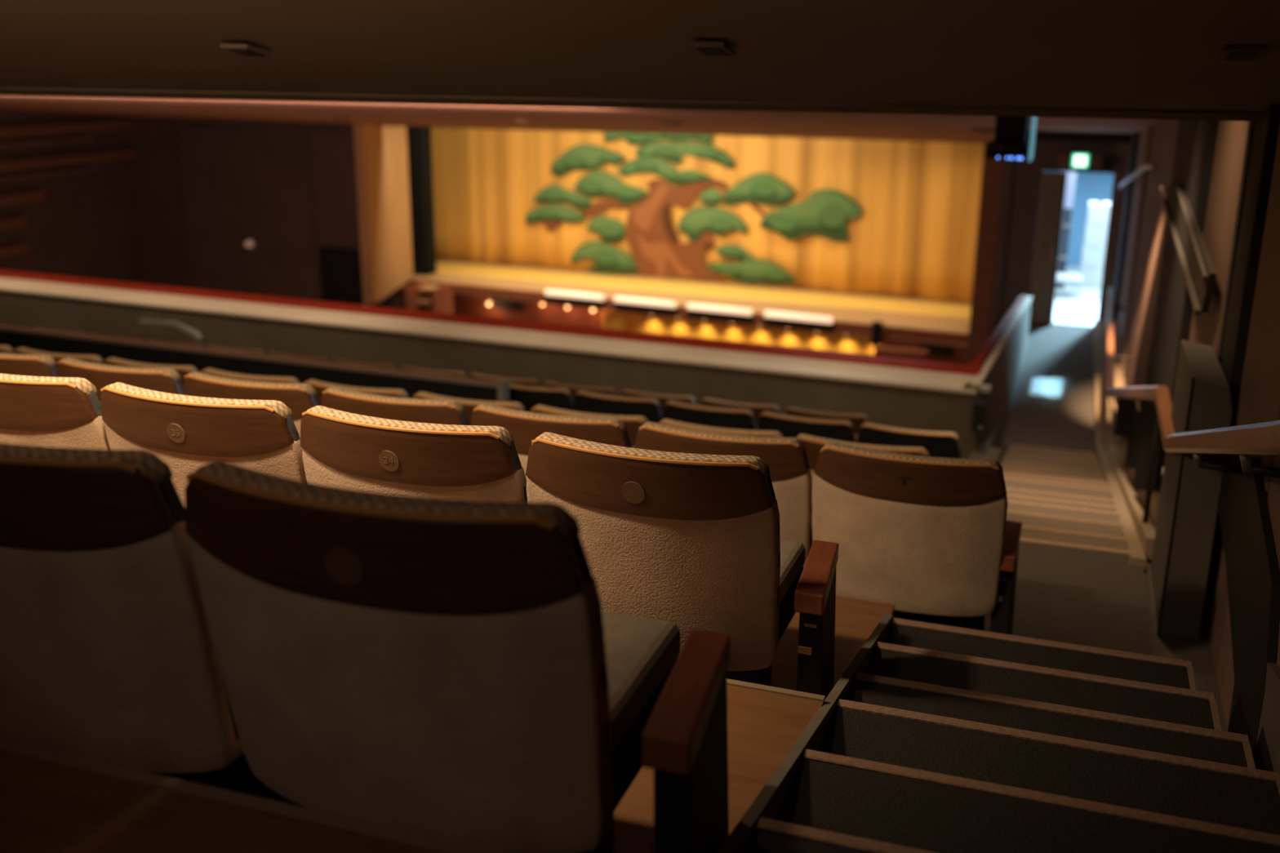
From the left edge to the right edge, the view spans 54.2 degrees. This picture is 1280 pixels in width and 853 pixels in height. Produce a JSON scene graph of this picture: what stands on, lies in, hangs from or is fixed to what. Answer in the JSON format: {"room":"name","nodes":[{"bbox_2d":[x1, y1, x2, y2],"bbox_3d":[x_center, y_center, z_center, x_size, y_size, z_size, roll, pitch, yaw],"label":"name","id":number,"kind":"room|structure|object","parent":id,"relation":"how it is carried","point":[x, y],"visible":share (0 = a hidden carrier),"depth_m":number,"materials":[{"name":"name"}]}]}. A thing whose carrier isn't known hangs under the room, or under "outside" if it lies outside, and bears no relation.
{"room":"theater auditorium","nodes":[
{"label":"theater auditorium","id":0,"kind":"room"},
{"bbox_2d":[0,111,145,284],"bbox_3d":[-12.140,-2.025,18.396,0.400,7.200,13.500,6,17,18],"label":"wall","id":1,"kind":"structure","parent":0,"point":[86,226],"depth_m":22.80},
{"bbox_2d":[0,119,137,258],"bbox_3d":[-11.586,-2.716,18.765,0.280,3.160,11.900,6,17,18],"label":"wall slats","id":2,"kind":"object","parent":1,"relation":"attached to","point":[28,131],"depth_m":21.67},
{"bbox_2d":[127,117,363,305],"bbox_3d":[-7.461,-3.037,24.006,5.150,6.000,0.530,6,17,18],"label":"wall","id":3,"kind":"structure","parent":0,"point":[203,188],"depth_m":23.38,"materials":[{"name":"black paint"}]},
{"bbox_2d":[0,738,504,852],"bbox_3d":[-4.441,0.572,1.695,8.665,0.454,2.264,6,17,18],"label":"floor","id":4,"kind":"structure","parent":0,"point":[51,802],"depth_m":1.43,"materials":[{"name":"brown"}]},
{"bbox_2d":[0,324,509,401],"bbox_3d":[-3.627,-0.233,7.650,6.347,0.745,0.070,7,18,21],"label":"wall partition","id":5,"kind":"structure","parent":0,"point":[412,383],"depth_m":6.97,"materials":[{"name":"grey paint"}]},
{"bbox_2d":[353,123,413,305],"bbox_3d":[-4.896,-4.343,24.072,0.240,3.500,3.125,1,17,3],"label":"wall","id":6,"kind":"structure","parent":0,"point":[381,159],"depth_m":23.57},
{"bbox_2d":[406,126,436,275],"bbox_3d":[-4.967,-5.008,26.128,1.250,3.600,0.400,6,17,18],"label":"wall","id":7,"kind":"structure","parent":0,"point":[419,139],"depth_m":25.92,"materials":[{"name":"black fabric"}]},
{"bbox_2d":[0,269,982,436],"bbox_3d":[-3.731,-0.502,10.102,12.630,1.138,0.571,7,18,22],"label":"wall","id":8,"kind":"structure","parent":0,"point":[907,393],"depth_m":8.64,"materials":[{"name":"grey paint"}]},
{"bbox_2d":[0,94,1160,142],"bbox_3d":[-4.220,-4.451,15.497,19.490,2.183,13.480,6,17,18],"label":"ceiling","id":9,"kind":"structure","parent":0,"point":[744,122],"depth_m":13.22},
{"bbox_2d":[984,115,1036,161],"bbox_3d":[2.351,-1.895,7.902,0.280,0.401,0.446,6,17,18],"label":"ceiling projector","id":10,"kind":"object","parent":9,"relation":"hanging from","point":[1011,135],"visible":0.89,"depth_m":7.75,"materials":[{"name":"black paint"}]},
{"bbox_2d":[1060,171,1075,208],"bbox_3d":[4.865,-2.893,14.217,0.170,0.810,0.100,6,17,18],"label":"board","id":11,"kind":"object","parent":9,"relation":"hanging from","point":[1071,176],"visible":0.34,"depth_m":14.21,"materials":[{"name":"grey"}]},
{"bbox_2d":[0,0,1279,121],"bbox_3d":[-3.551,-1.247,2.473,9.500,1.273,5.230,6,17,18],"label":"ceiling","id":12,"kind":"structure","parent":0,"point":[1097,59],"depth_m":3.23,"materials":[{"name":"brown paint"}]},
{"bbox_2d":[220,43,272,56],"bbox_3d":[-1.083,-1.037,3.449,0.085,0.033,0.120,6,17,18],"label":"ceiling fitting","id":13,"kind":"object","parent":12,"relation":"attached to","point":[247,50],"visible":1,"depth_m":3.42,"materials":[{"name":"brown"}]},
{"bbox_2d":[689,41,736,56],"bbox_3d":[0.178,-0.918,3.041,0.085,0.033,0.120,6,17,18],"label":"ceiling fitting","id":14,"kind":"object","parent":12,"relation":"attached to","point":[704,48],"visible":1,"depth_m":3.01,"materials":[{"name":"brown"}]},
{"bbox_2d":[1217,44,1267,60],"bbox_3d":[1.312,-0.815,2.728,0.085,0.033,0.120,6,17,18],"label":"ceiling fitting","id":15,"kind":"object","parent":12,"relation":"attached to","point":[1228,52],"visible":1,"depth_m":2.70,"materials":[{"name":"brown"}]},
{"bbox_2d":[391,279,968,364],"bbox_3d":[0.172,-1.221,24.263,12.325,2.480,0.516,8,18,25],"label":"wall","id":16,"kind":"structure","parent":0,"point":[468,305],"depth_m":23.77,"materials":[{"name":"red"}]},
{"bbox_2d":[494,298,523,311],"bbox_3d":[-2.664,-2.465,25.423,0.660,0.200,0.049,8,18,25],"label":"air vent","id":17,"kind":"object","parent":16,"relation":"in","point":[500,305],"depth_m":25.41,"materials":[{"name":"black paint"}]},
{"bbox_2d":[544,288,606,308],"bbox_3d":[-1.257,-2.473,24.171,1.280,0.272,0.172,8,18,25],"label":"footlight","id":18,"kind":"object","parent":16,"relation":"attached to","point":[552,296],"visible":1,"depth_m":24.10,"materials":[{"name":"black paint"}]},
{"bbox_2d":[613,295,678,315],"bbox_3d":[0.103,-2.276,23.544,1.280,0.272,0.172,8,18,25],"label":"footlight","id":19,"kind":"object","parent":16,"relation":"attached to","point":[621,303],"visible":1,"depth_m":23.47,"materials":[{"name":"black paint"}]},
{"bbox_2d":[686,302,754,324],"bbox_3d":[1.462,-2.079,22.917,1.280,0.272,0.172,8,18,25],"label":"footlight","id":20,"kind":"object","parent":16,"relation":"attached to","point":[741,315],"visible":1,"depth_m":22.85,"materials":[{"name":"black paint"}]},
{"bbox_2d":[763,310,834,332],"bbox_3d":[2.822,-1.882,22.290,1.280,0.272,0.172,8,18,25],"label":"footlight","id":21,"kind":"object","parent":16,"relation":"attached to","point":[773,318],"visible":1,"depth_m":22.22,"materials":[{"name":"black paint"}]},
{"bbox_2d":[918,342,953,357],"bbox_3d":[5.155,-1.332,21.817,0.610,0.200,0.049,8,18,25],"label":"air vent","id":22,"kind":"object","parent":16,"relation":"in","point":[935,350],"depth_m":21.78,"materials":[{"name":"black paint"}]},
{"bbox_2d":[374,124,984,142],"bbox_3d":[0.687,-5.585,21.023,14.100,1.298,0.350,6,17,18],"label":"wall header","id":23,"kind":"structure","parent":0,"point":[375,125],"depth_m":20.97,"materials":[{"name":"brown"}]},
{"bbox_2d":[398,260,970,346],"bbox_3d":[0.624,-2.679,25.167,12.537,0.244,3.553,8,18,23],"label":"stage","id":24,"kind":"structure","parent":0,"point":[894,313],"depth_m":24.28,"materials":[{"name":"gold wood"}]},
{"bbox_2d":[431,127,984,305],"bbox_3d":[0.618,-4.755,25.400,12.600,3.590,0.172,8,18,23],"label":"stage curtain","id":25,"kind":"object","parent":24,"relation":"on","point":[898,220],"visible":0.88,"depth_m":25.04,"materials":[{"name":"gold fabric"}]},
{"bbox_2d":[613,678,825,852],"bbox_3d":[-3.900,0.376,3.273,8.665,0.454,1.064,6,17,18],"label":"floor","id":26,"kind":"structure","parent":0,"point":[764,722],"depth_m":2.06,"materials":[{"name":"brown"}]},
{"bbox_2d":[0,443,285,803],"bbox_3d":[-0.700,0.274,1.774,0.526,0.659,0.529,6,17,18],"label":"seat","id":27,"kind":"object","parent":26,"relation":"on","point":[108,655],"visible":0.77,"depth_m":1.52,"materials":[{"name":"grey fabric"}]},
{"bbox_2d":[157,473,239,740],"bbox_3d":[-0.768,0.206,1.586,0.501,0.406,0.139,6,17,18],"label":"cushion","id":28,"kind":"object","parent":27,"relation":"on","point":[193,704],"depth_m":1.53,"materials":[{"name":"grey fabric"}]},
{"bbox_2d":[184,460,730,852],"bbox_3d":[-0.179,0.329,1.602,0.603,0.659,0.529,6,17,18],"label":"seat","id":29,"kind":"object","parent":26,"relation":"on","point":[455,670],"visible":0.98,"depth_m":1.39,"materials":[{"name":"grey fabric"}]},
{"bbox_2d":[570,528,612,815],"bbox_3d":[-0.283,0.257,1.426,0.501,0.406,0.139,6,17,18],"label":"cushion","id":30,"kind":"object","parent":29,"relation":"on","point":[591,766],"depth_m":1.36,"materials":[{"name":"grey fabric"}]},
{"bbox_2d":[770,591,895,690],"bbox_3d":[-3.575,0.343,4.250,8.681,0.454,1.064,6,18,19],"label":"floor","id":31,"kind":"structure","parent":0,"point":[856,616],"depth_m":3.03,"materials":[{"name":"brown"}]},
{"bbox_2d":[0,373,110,449],"bbox_3d":[-1.356,0.138,3.094,0.526,0.659,0.529,6,18,19],"label":"seat","id":32,"kind":"object","parent":31,"relation":"on","point":[62,412],"visible":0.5,"depth_m":2.77,"materials":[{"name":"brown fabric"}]},
{"bbox_2d":[88,390,102,416],"bbox_3d":[-1.427,0.069,2.907,0.501,0.406,0.139,6,18,19],"label":"cushion","id":33,"kind":"object","parent":32,"relation":"on","point":[94,403],"depth_m":2.77,"materials":[{"name":"grey fabric"}]},
{"bbox_2d":[100,382,306,508],"bbox_3d":[-0.875,0.192,2.925,0.526,0.659,0.529,6,18,19],"label":"seat","id":34,"kind":"object","parent":31,"relation":"on","point":[187,433],"visible":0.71,"depth_m":2.62,"materials":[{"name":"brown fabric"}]},
{"bbox_2d":[284,413,303,462],"bbox_3d":[-0.946,0.123,2.739,0.501,0.406,0.139,6,18,19],"label":"cushion","id":35,"kind":"object","parent":34,"relation":"on","point":[293,450],"depth_m":2.61,"materials":[{"name":"grey fabric"}]},
{"bbox_2d":[300,405,527,502],"bbox_3d":[-0.393,0.245,2.757,0.526,0.659,0.529,6,18,19],"label":"seat","id":36,"kind":"object","parent":31,"relation":"on","point":[340,449],"visible":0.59,"depth_m":2.46,"materials":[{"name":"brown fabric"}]},
{"bbox_2d":[509,440,527,501],"bbox_3d":[-0.465,0.177,2.570,0.501,0.406,0.139,6,18,19],"label":"cushion","id":37,"kind":"object","parent":36,"relation":"on","point":[517,480],"depth_m":2.45,"materials":[{"name":"grey fabric"}]},
{"bbox_2d":[525,431,838,699],"bbox_3d":[0.118,0.303,2.578,0.591,0.659,0.529,6,18,19],"label":"seat","id":38,"kind":"object","parent":31,"relation":"on","point":[690,541],"visible":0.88,"depth_m":2.35,"materials":[{"name":"grey fabric"}]},
{"bbox_2d":[766,471,779,646],"bbox_3d":[0.017,0.231,2.401,0.501,0.406,0.139,6,18,19],"label":"cushion","id":39,"kind":"object","parent":38,"relation":"on","point":[772,509],"depth_m":2.32,"materials":[{"name":"grey fabric"}]},
{"bbox_2d":[968,418,1002,458],"bbox_3d":[2.190,0.350,7.892,0.178,0.850,2.050,6,17,18],"label":"wall","id":40,"kind":"structure","parent":0,"point":[994,439],"depth_m":7.96,"materials":[{"name":"grey paint"}]},
{"bbox_2d":[966,142,1016,364],"bbox_3d":[5.195,-1.665,18.488,0.820,6.700,11.400,6,17,18],"label":"wall","id":41,"kind":"structure","parent":0,"point":[993,168],"depth_m":19.52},
{"bbox_2d":[958,294,1032,458],"bbox_3d":[2.755,-0.310,9.595,0.192,1.150,4.642,6,18,19],"label":"wall","id":42,"kind":"structure","parent":0,"point":[1002,357],"depth_m":8.75,"materials":[{"name":"grey paint"}]},
{"bbox_2d":[971,400,986,432],"bbox_3d":[1.977,-0.060,7.303,0.070,0.170,0.107,6,17,18],"label":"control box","id":43,"kind":"object","parent":42,"relation":"attached to","point":[979,413],"visible":1,"depth_m":7.26,"materials":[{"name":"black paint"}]},
{"bbox_2d":[1000,266,1100,458],"bbox_3d":[4.688,-0.786,12.377,2.200,0.300,8.480,6,17,18],"label":"floor","id":44,"kind":"structure","parent":0,"point":[1065,352],"depth_m":10.57,"materials":[{"name":"carpet"}]},
{"bbox_2d":[1029,376,1063,398],"bbox_3d":[3.338,-0.324,10.274,0.250,0.007,0.620,6,17,18],"label":"floor plate","id":45,"kind":"object","parent":44,"relation":"on","point":[1040,386],"visible":1,"depth_m":10.25,"materials":[{"name":"white"}]},
{"bbox_2d":[1055,208,1072,288],"bbox_3d":[4.918,-2.126,14.639,0.190,0.980,0.310,6,17,18],"label":"rack","id":46,"kind":"object","parent":44,"relation":"on","point":[1066,224],"visible":0.46,"depth_m":14.48,"materials":[{"name":"grey"}]},
{"bbox_2d":[1000,444,1129,555],"bbox_3d":[2.129,0.425,6.546,0.558,1.276,4.419,6,17,18],"label":"stairs","id":47,"kind":"structure","parent":44,"relation":"on","point":[1059,497],"depth_m":5.46,"materials":[{"name":"beige carpet"}]},
{"bbox_2d":[1077,263,1102,288],"bbox_3d":[5.316,-1.778,14.770,0.260,0.244,0.304,6,17,18],"label":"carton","id":48,"kind":"object","parent":44,"relation":"on","point":[1091,277],"visible":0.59,"depth_m":14.63,"materials":[{"name":"cardboard"}]},
{"bbox_2d":[1080,242,1105,267],"bbox_3d":[5.325,-2.012,14.697,0.260,0.244,0.304,6,17,18],"label":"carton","id":49,"kind":"object","parent":48,"relation":"on","point":[1091,256],"visible":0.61,"depth_m":14.56,"materials":[{"name":"cardboard"}]},
{"bbox_2d":[1084,222,1107,246],"bbox_3d":[5.334,-2.246,14.625,0.260,0.244,0.304,6,17,18],"label":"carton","id":50,"kind":"object","parent":49,"relation":"on","point":[1095,235],"visible":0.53,"depth_m":14.49,"materials":[{"name":"white paint"}]},
{"bbox_2d":[1086,200,1110,225],"bbox_3d":[5.343,-2.480,14.552,0.260,0.244,0.304,6,17,18],"label":"carton","id":51,"kind":"object","parent":50,"relation":"on","point":[1098,214],"visible":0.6,"depth_m":14.42,"materials":[{"name":"cardboard"}]},
{"bbox_2d":[999,130,1132,322],"bbox_3d":[4.293,-1.947,12.413,1.240,2.700,0.350,6,17,18],"label":"wall","id":52,"kind":"structure","parent":0,"point":[1114,147],"depth_m":12.41,"materials":[{"name":"black paint"}]},
{"bbox_2d":[1029,171,1067,324],"bbox_3d":[4.077,-1.775,12.513,0.225,1.510,0.102,6,17,18],"label":"door","id":53,"kind":"structure","parent":52,"relation":"in","point":[1054,184],"depth_m":12.48,"materials":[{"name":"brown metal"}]},
{"bbox_2d":[1057,152,1103,168],"bbox_3d":[4.269,-2.580,12.137,0.410,0.136,0.088,6,17,18],"label":"exit sign","id":54,"kind":"object","parent":52,"relation":"attached to","point":[1073,160],"visible":1,"depth_m":12.10,"materials":[{"name":"teal"}]},
{"bbox_2d":[1093,320,1146,571],"bbox_3d":[3.108,-0.071,8.402,0.048,1.420,8.900,6,17,18],"label":"trim","id":55,"kind":"structure","parent":52,"relation":"attached to","point":[1137,558],"depth_m":6.82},
{"bbox_2d":[1099,320,1155,562],"bbox_3d":[3.157,0.001,8.406,0.055,1.640,8.700,6,17,18],"label":"trim","id":56,"kind":"structure","parent":52,"relation":"attached to","point":[1145,532],"depth_m":6.17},
{"bbox_2d":[983,541,1152,655],"bbox_3d":[1.150,0.810,3.752,0.670,0.420,1.500,6,17,18],"label":"floor","id":57,"kind":"structure","parent":0,"point":[1094,598],"depth_m":3.92,"materials":[{"name":"carpet"}]},
{"bbox_2d":[812,441,1022,635],"bbox_3d":[0.773,0.329,3.470,0.534,0.659,0.529,6,18,19],"label":"seat","id":58,"kind":"object","parent":57,"relation":"on","point":[932,536],"visible":0.9,"depth_m":3.25,"materials":[{"name":"grey fabric"}]},
{"bbox_2d":[1002,471,1007,535],"bbox_3d":[0.698,0.260,3.285,0.501,0.406,0.139,6,18,19],"label":"cushion","id":59,"kind":"object","parent":58,"relation":"on","point":[1004,491],"depth_m":3.16,"materials":[{"name":"grey fabric"}]},
{"bbox_2d":[745,617,1279,852],"bbox_3d":[0.427,0.837,1.315,0.792,1.260,3.414,6,17,18],"label":"stairs","id":60,"kind":"structure","parent":57,"relation":"on","point":[950,739],"depth_m":2.09,"materials":[{"name":"grey carpet"}]},
{"bbox_2d":[715,613,892,852],"bbox_3d":[0.110,0.748,1.627,0.018,1.232,3.020,6,17,18],"label":"trim","id":61,"kind":"structure","parent":60,"relation":"attached to","point":[768,804],"depth_m":1.94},
{"bbox_2d":[1044,170,1113,267],"bbox_3d":[6.063,-2.939,15.784,2.150,1.900,0.150,6,17,18],"label":"wall","id":62,"kind":"structure","parent":0,"point":[1089,186],"depth_m":15.88,"materials":[{"name":"blue"}]},
{"bbox_2d":[1144,561,1227,732],"bbox_3d":[1.509,0.864,3.518,0.165,0.355,1.900,6,17,18],"label":"baseboard","id":63,"kind":"structure","parent":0,"point":[1199,652],"depth_m":3.62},
{"bbox_2d":[1151,339,1232,640],"bbox_3d":[1.680,0.175,3.830,0.114,0.790,0.554,6,17,18],"label":"wall pier","id":64,"kind":"object","parent":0,"point":[1188,508],"visible":1,"depth_m":3.63,"materials":[{"name":"black paint"}]},
{"bbox_2d":[1113,103,1279,729],"bbox_3d":[2.453,-0.642,5.540,0.180,4.100,14.390,6,17,18],"label":"wall","id":65,"kind":"structure","parent":0,"point":[1228,171],"depth_m":4.28,"materials":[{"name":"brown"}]},
{"bbox_2d":[1105,308,1164,524],"bbox_3d":[3.228,-0.030,8.371,0.095,1.880,8.700,6,17,18],"label":"trim","id":66,"kind":"structure","parent":65,"relation":"attached to","point":[1120,442],"depth_m":7.79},
{"bbox_2d":[1160,183,1217,315],"bbox_3d":[2.361,-0.881,5.470,0.039,0.288,2.970,6,17,18],"label":"diagonal brace","id":67,"kind":"object","parent":65,"relation":"attached to","point":[1199,272],"visible":1,"depth_m":4.81,"materials":[{"name":"grey"}]},
{"bbox_2d":[1105,286,1279,523],"bbox_3d":[2.384,-0.565,5.810,0.223,1.685,10.009,6,17,18],"label":"handrail","id":68,"kind":"object","parent":65,"relation":"attached to","point":[1246,441],"visible":0.83,"depth_m":3.19,"materials":[{"name":"brown wood"}]},
{"bbox_2d":[1113,397,1134,435],"bbox_3d":[2.652,-0.036,6.867,0.018,0.601,1.480,6,17,18],"label":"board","id":69,"kind":"object","parent":68,"relation":"hanging from","point":[1122,418],"visible":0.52,"depth_m":6.72,"materials":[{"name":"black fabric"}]},
{"bbox_2d":[1124,400,1143,468],"bbox_3d":[2.278,0.048,5.758,0.018,0.528,0.740,6,17,18],"label":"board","id":70,"kind":"object","parent":68,"relation":"hanging from","point":[1136,415],"visible":0.64,"depth_m":5.74,"materials":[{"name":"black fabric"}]},
{"bbox_2d":[1133,401,1164,491],"bbox_3d":[1.972,0.121,4.852,0.018,0.620,1.080,6,17,18],"label":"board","id":71,"kind":"object","parent":68,"relation":"hanging from","point":[1149,411],"visible":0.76,"depth_m":4.82,"materials":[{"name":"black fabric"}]},
{"bbox_2d":[1217,457,1279,759],"bbox_3d":[1.528,0.373,3.228,0.018,0.662,1.410,6,17,18],"label":"panel","id":72,"kind":"object","parent":65,"relation":"attached to","point":[1253,576],"visible":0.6,"depth_m":2.88,"materials":[{"name":"black paint"}]},
{"bbox_2d":[1253,662,1279,773],"bbox_3d":[0.883,0.820,1.386,0.030,1.350,3.050,6,17,18],"label":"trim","id":73,"kind":"structure","parent":65,"relation":"attached to","point":[1267,752],"depth_m":2.50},
{"bbox_3d":[-3.246,0.345,5.251,8.665,0.454,1.216,6,17,18],"label":"floor","id":74,"kind":"structure","parent":0,"visible":0},
{"bbox_2d":[0,352,57,377],"bbox_3d":[-2.090,0.008,4.478,0.526,0.659,0.529,6,18,19],"label":"seat","id":75,"kind":"object","parent":74,"relation":"on","point":[33,365],"visible":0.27,"depth_m":4.14,"materials":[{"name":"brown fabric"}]},
{"bbox_2d":[57,357,184,403],"bbox_3d":[-1.614,0.061,4.310,0.526,0.659,0.529,6,18,19],"label":"seat","id":76,"kind":"object","parent":74,"relation":"on","point":[100,375],"visible":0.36,"depth_m":3.98,"materials":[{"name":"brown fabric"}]},
{"bbox_2d":[183,371,320,437],"bbox_3d":[-1.137,0.115,4.142,0.526,0.659,0.529,6,18,19],"label":"seat","id":77,"kind":"object","parent":74,"relation":"on","point":[299,397],"visible":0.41,"depth_m":3.82,"materials":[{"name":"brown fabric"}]},
{"bbox_2d":[321,386,469,425],"bbox_3d":[-0.661,0.168,3.975,0.526,0.659,0.529,6,18,19],"label":"seat","id":78,"kind":"object","parent":74,"relation":"on","point":[405,409],"visible":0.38,"depth_m":3.65,"materials":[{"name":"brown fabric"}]},
{"bbox_2d":[471,403,632,478],"bbox_3d":[-0.184,0.222,3.807,0.526,0.659,0.529,6,18,19],"label":"seat","id":79,"kind":"object","parent":74,"relation":"on","point":[525,427],"visible":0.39,"depth_m":3.49,"materials":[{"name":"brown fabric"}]},
{"bbox_2d":[634,421,813,567],"bbox_3d":[0.292,0.275,3.639,0.526,0.659,0.529,6,18,19],"label":"seat","id":80,"kind":"object","parent":74,"relation":"on","point":[786,458],"visible":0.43,"depth_m":3.34,"materials":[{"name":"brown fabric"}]},
{"bbox_2d":[803,448,811,549],"bbox_3d":[0.221,0.207,3.453,0.501,0.406,0.139,6,18,19],"label":"cushion","id":81,"kind":"object","parent":80,"relation":"on","point":[806,470],"depth_m":3.36,"materials":[{"name":"grey fabric"}]},
{"bbox_3d":[-2.877,0.323,6.381,8.655,0.454,1.395,6,17,18],"label":"floor","id":82,"kind":"structure","parent":0,"visible":0},
{"bbox_2d":[13,346,103,366],"bbox_3d":[-2.474,-0.064,5.744,0.526,0.659,0.529,7,18,20],"label":"seat","id":83,"kind":"object","parent":82,"relation":"on","point":[57,357],"visible":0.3,"depth_m":5.41,"materials":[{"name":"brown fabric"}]},
{"bbox_2d":[104,356,198,385],"bbox_3d":[-2.001,-0.009,5.574,0.526,0.659,0.529,7,18,20],"label":"seat","id":84,"kind":"object","parent":82,"relation":"on","point":[183,371],"visible":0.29,"depth_m":5.25,"materials":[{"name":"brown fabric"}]},
{"bbox_2d":[200,368,299,383],"bbox_3d":[-1.529,0.045,5.404,0.526,0.659,0.529,7,18,20],"label":"seat","id":85,"kind":"object","parent":82,"relation":"on","point":[211,371],"visible":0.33,"depth_m":5.08,"materials":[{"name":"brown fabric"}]},
{"bbox_2d":[303,379,408,405],"bbox_3d":[-1.056,0.099,5.234,0.526,0.659,0.529,7,18,20],"label":"seat","id":86,"kind":"object","parent":82,"relation":"on","point":[320,386],"visible":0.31,"depth_m":4.91,"materials":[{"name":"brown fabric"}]},
{"bbox_2d":[413,391,524,425],"bbox_3d":[-0.584,0.153,5.064,0.526,0.659,0.529,7,18,20],"label":"seat","id":87,"kind":"object","parent":82,"relation":"on","point":[469,405],"visible":0.19,"depth_m":4.74,"materials":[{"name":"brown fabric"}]},
{"bbox_2d":[530,404,648,448],"bbox_3d":[-0.112,0.207,4.894,0.526,0.659,0.529,7,18,20],"label":"seat","id":88,"kind":"object","parent":82,"relation":"on","point":[633,423],"visible":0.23,"depth_m":4.57,"materials":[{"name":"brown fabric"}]},
{"bbox_2d":[657,418,783,437],"bbox_3d":[0.361,0.261,4.725,0.526,0.659,0.529,7,18,20],"label":"seat","id":89,"kind":"object","parent":82,"relation":"on","point":[665,421],"visible":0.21,"depth_m":4.41,"materials":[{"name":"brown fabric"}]},
{"bbox_2d":[796,434,928,486],"bbox_3d":[0.847,0.317,4.550,0.555,0.659,0.529,7,18,20],"label":"seat","id":90,"kind":"object","parent":82,"relation":"on","point":[814,445],"visible":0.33,"depth_m":4.29,"materials":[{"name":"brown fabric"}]},
{"bbox_3d":[-2.444,0.372,7.734,8.640,0.454,1.926,6,17,18],"label":"floor","id":91,"kind":"structure","parent":0,"visible":0},
{"bbox_2d":[495,380,573,412],"bbox_3d":[-0.508,0.043,6.955,0.526,0.659,0.529,7,18,21],"label":"seat","id":92,"kind":"object","parent":91,"relation":"on","point":[529,397],"visible":0.24,"depth_m":6.63,"materials":[{"name":"wood"}]},
{"bbox_2d":[573,390,662,422],"bbox_3d":[-0.040,0.100,6.774,0.526,0.659,0.529,7,18,21],"label":"seat","id":93,"kind":"object","parent":91,"relation":"on","point":[586,402],"visible":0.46,"depth_m":6.46,"materials":[{"name":"wood"}]},
{"bbox_2d":[662,400,756,430],"bbox_3d":[0.428,0.157,6.593,0.526,0.659,0.529,7,18,21],"label":"seat","id":94,"kind":"object","parent":91,"relation":"on","point":[726,418],"visible":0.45,"depth_m":6.28,"materials":[{"name":"black fabric"}]},
{"bbox_2d":[756,411,856,443],"bbox_3d":[0.896,0.215,6.413,0.526,0.659,0.529,7,18,21],"label":"seat","id":95,"kind":"object","parent":91,"relation":"on","point":[789,426],"visible":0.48,"depth_m":6.10,"materials":[{"name":"wood"}]},
{"bbox_2d":[856,422,960,458],"bbox_3d":[1.373,0.273,6.228,0.545,0.659,0.529,7,18,21],"label":"seat","id":96,"kind":"object","parent":91,"relation":"on","point":[938,444],"visible":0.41,"depth_m":5.92,"materials":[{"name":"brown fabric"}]},
{"bbox_3d":[-2.070,0.265,8.836,8.640,0.454,1.288,6,17,18],"label":"floor","id":97,"kind":"structure","parent":0,"visible":0},
{"bbox_2d":[138,317,203,347],"bbox_3d":[-3.143,-0.385,8.828,0.581,0.784,0.529,7,18,20],"label":"handrail","id":98,"kind":"object","parent":97,"relation":"on","point":[199,345],"depth_m":8.60,"materials":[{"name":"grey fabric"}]},
{"bbox_2d":[399,365,466,377],"bbox_3d":[-1.232,-0.099,8.144,0.526,0.659,0.529,7,18,20],"label":"seat","id":99,"kind":"object","parent":97,"relation":"on","point":[460,374],"visible":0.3,"depth_m":7.82,"materials":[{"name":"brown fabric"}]},
{"bbox_2d":[469,373,539,386],"bbox_3d":[-0.760,-0.044,7.971,0.526,0.659,0.529,7,18,20],"label":"seat","id":100,"kind":"object","parent":97,"relation":"on","point":[527,382],"visible":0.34,"depth_m":7.64,"materials":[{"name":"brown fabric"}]},
{"bbox_2d":[542,380,616,403],"bbox_3d":[-0.289,0.011,7.798,0.526,0.659,0.529,7,18,20],"label":"seat","id":101,"kind":"object","parent":97,"relation":"on","point":[572,388],"visible":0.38,"depth_m":7.48,"materials":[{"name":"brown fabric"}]},
{"bbox_2d":[619,388,696,414],"bbox_3d":[0.182,0.066,7.625,0.526,0.659,0.529,7,18,20],"label":"seat","id":102,"kind":"object","parent":97,"relation":"on","point":[662,399],"visible":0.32,"depth_m":7.30,"materials":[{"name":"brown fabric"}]},
{"bbox_2d":[700,397,780,426],"bbox_3d":[0.653,0.121,7.452,0.526,0.659,0.529,7,18,20],"label":"seat","id":103,"kind":"object","parent":97,"relation":"on","point":[757,410],"visible":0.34,"depth_m":7.13,"materials":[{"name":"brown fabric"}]},
{"bbox_2d":[784,406,868,442],"bbox_3d":[1.133,0.177,7.276,0.545,0.659,0.529,7,18,20],"label":"seat","id":104,"kind":"object","parent":97,"relation":"on","point":[857,420],"visible":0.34,"depth_m":6.96,"materials":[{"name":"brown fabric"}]},
{"bbox_3d":[-3.207,1.395,20.269,19.600,0.300,18.100,6,17,18],"label":"floor","id":105,"kind":"structure","parent":0,"visible":0},
{"bbox_2d":[367,292,406,309],"bbox_3d":[-4.648,-1.023,22.832,0.700,2.850,0.500,6,17,18],"label":"block","id":106,"kind":"object","parent":105,"relation":"on","point":[398,301],"visible":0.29,"depth_m":22.24,"materials":[{"name":"black paint"}]},
{"bbox_2d":[403,280,453,314],"bbox_3d":[-4.103,-1.484,24.723,0.640,2.660,0.930,6,17,18],"label":"steps","id":107,"kind":"structure","parent":105,"relation":"on","point":[440,299],"depth_m":24.38,"materials":[{"name":"red paint"}]},
{"bbox_2d":[874,345,928,359],"bbox_3d":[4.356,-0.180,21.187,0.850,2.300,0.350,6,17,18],"label":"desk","id":108,"kind":"object","parent":105,"relation":"on","point":[886,351],"visible":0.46,"depth_m":20.76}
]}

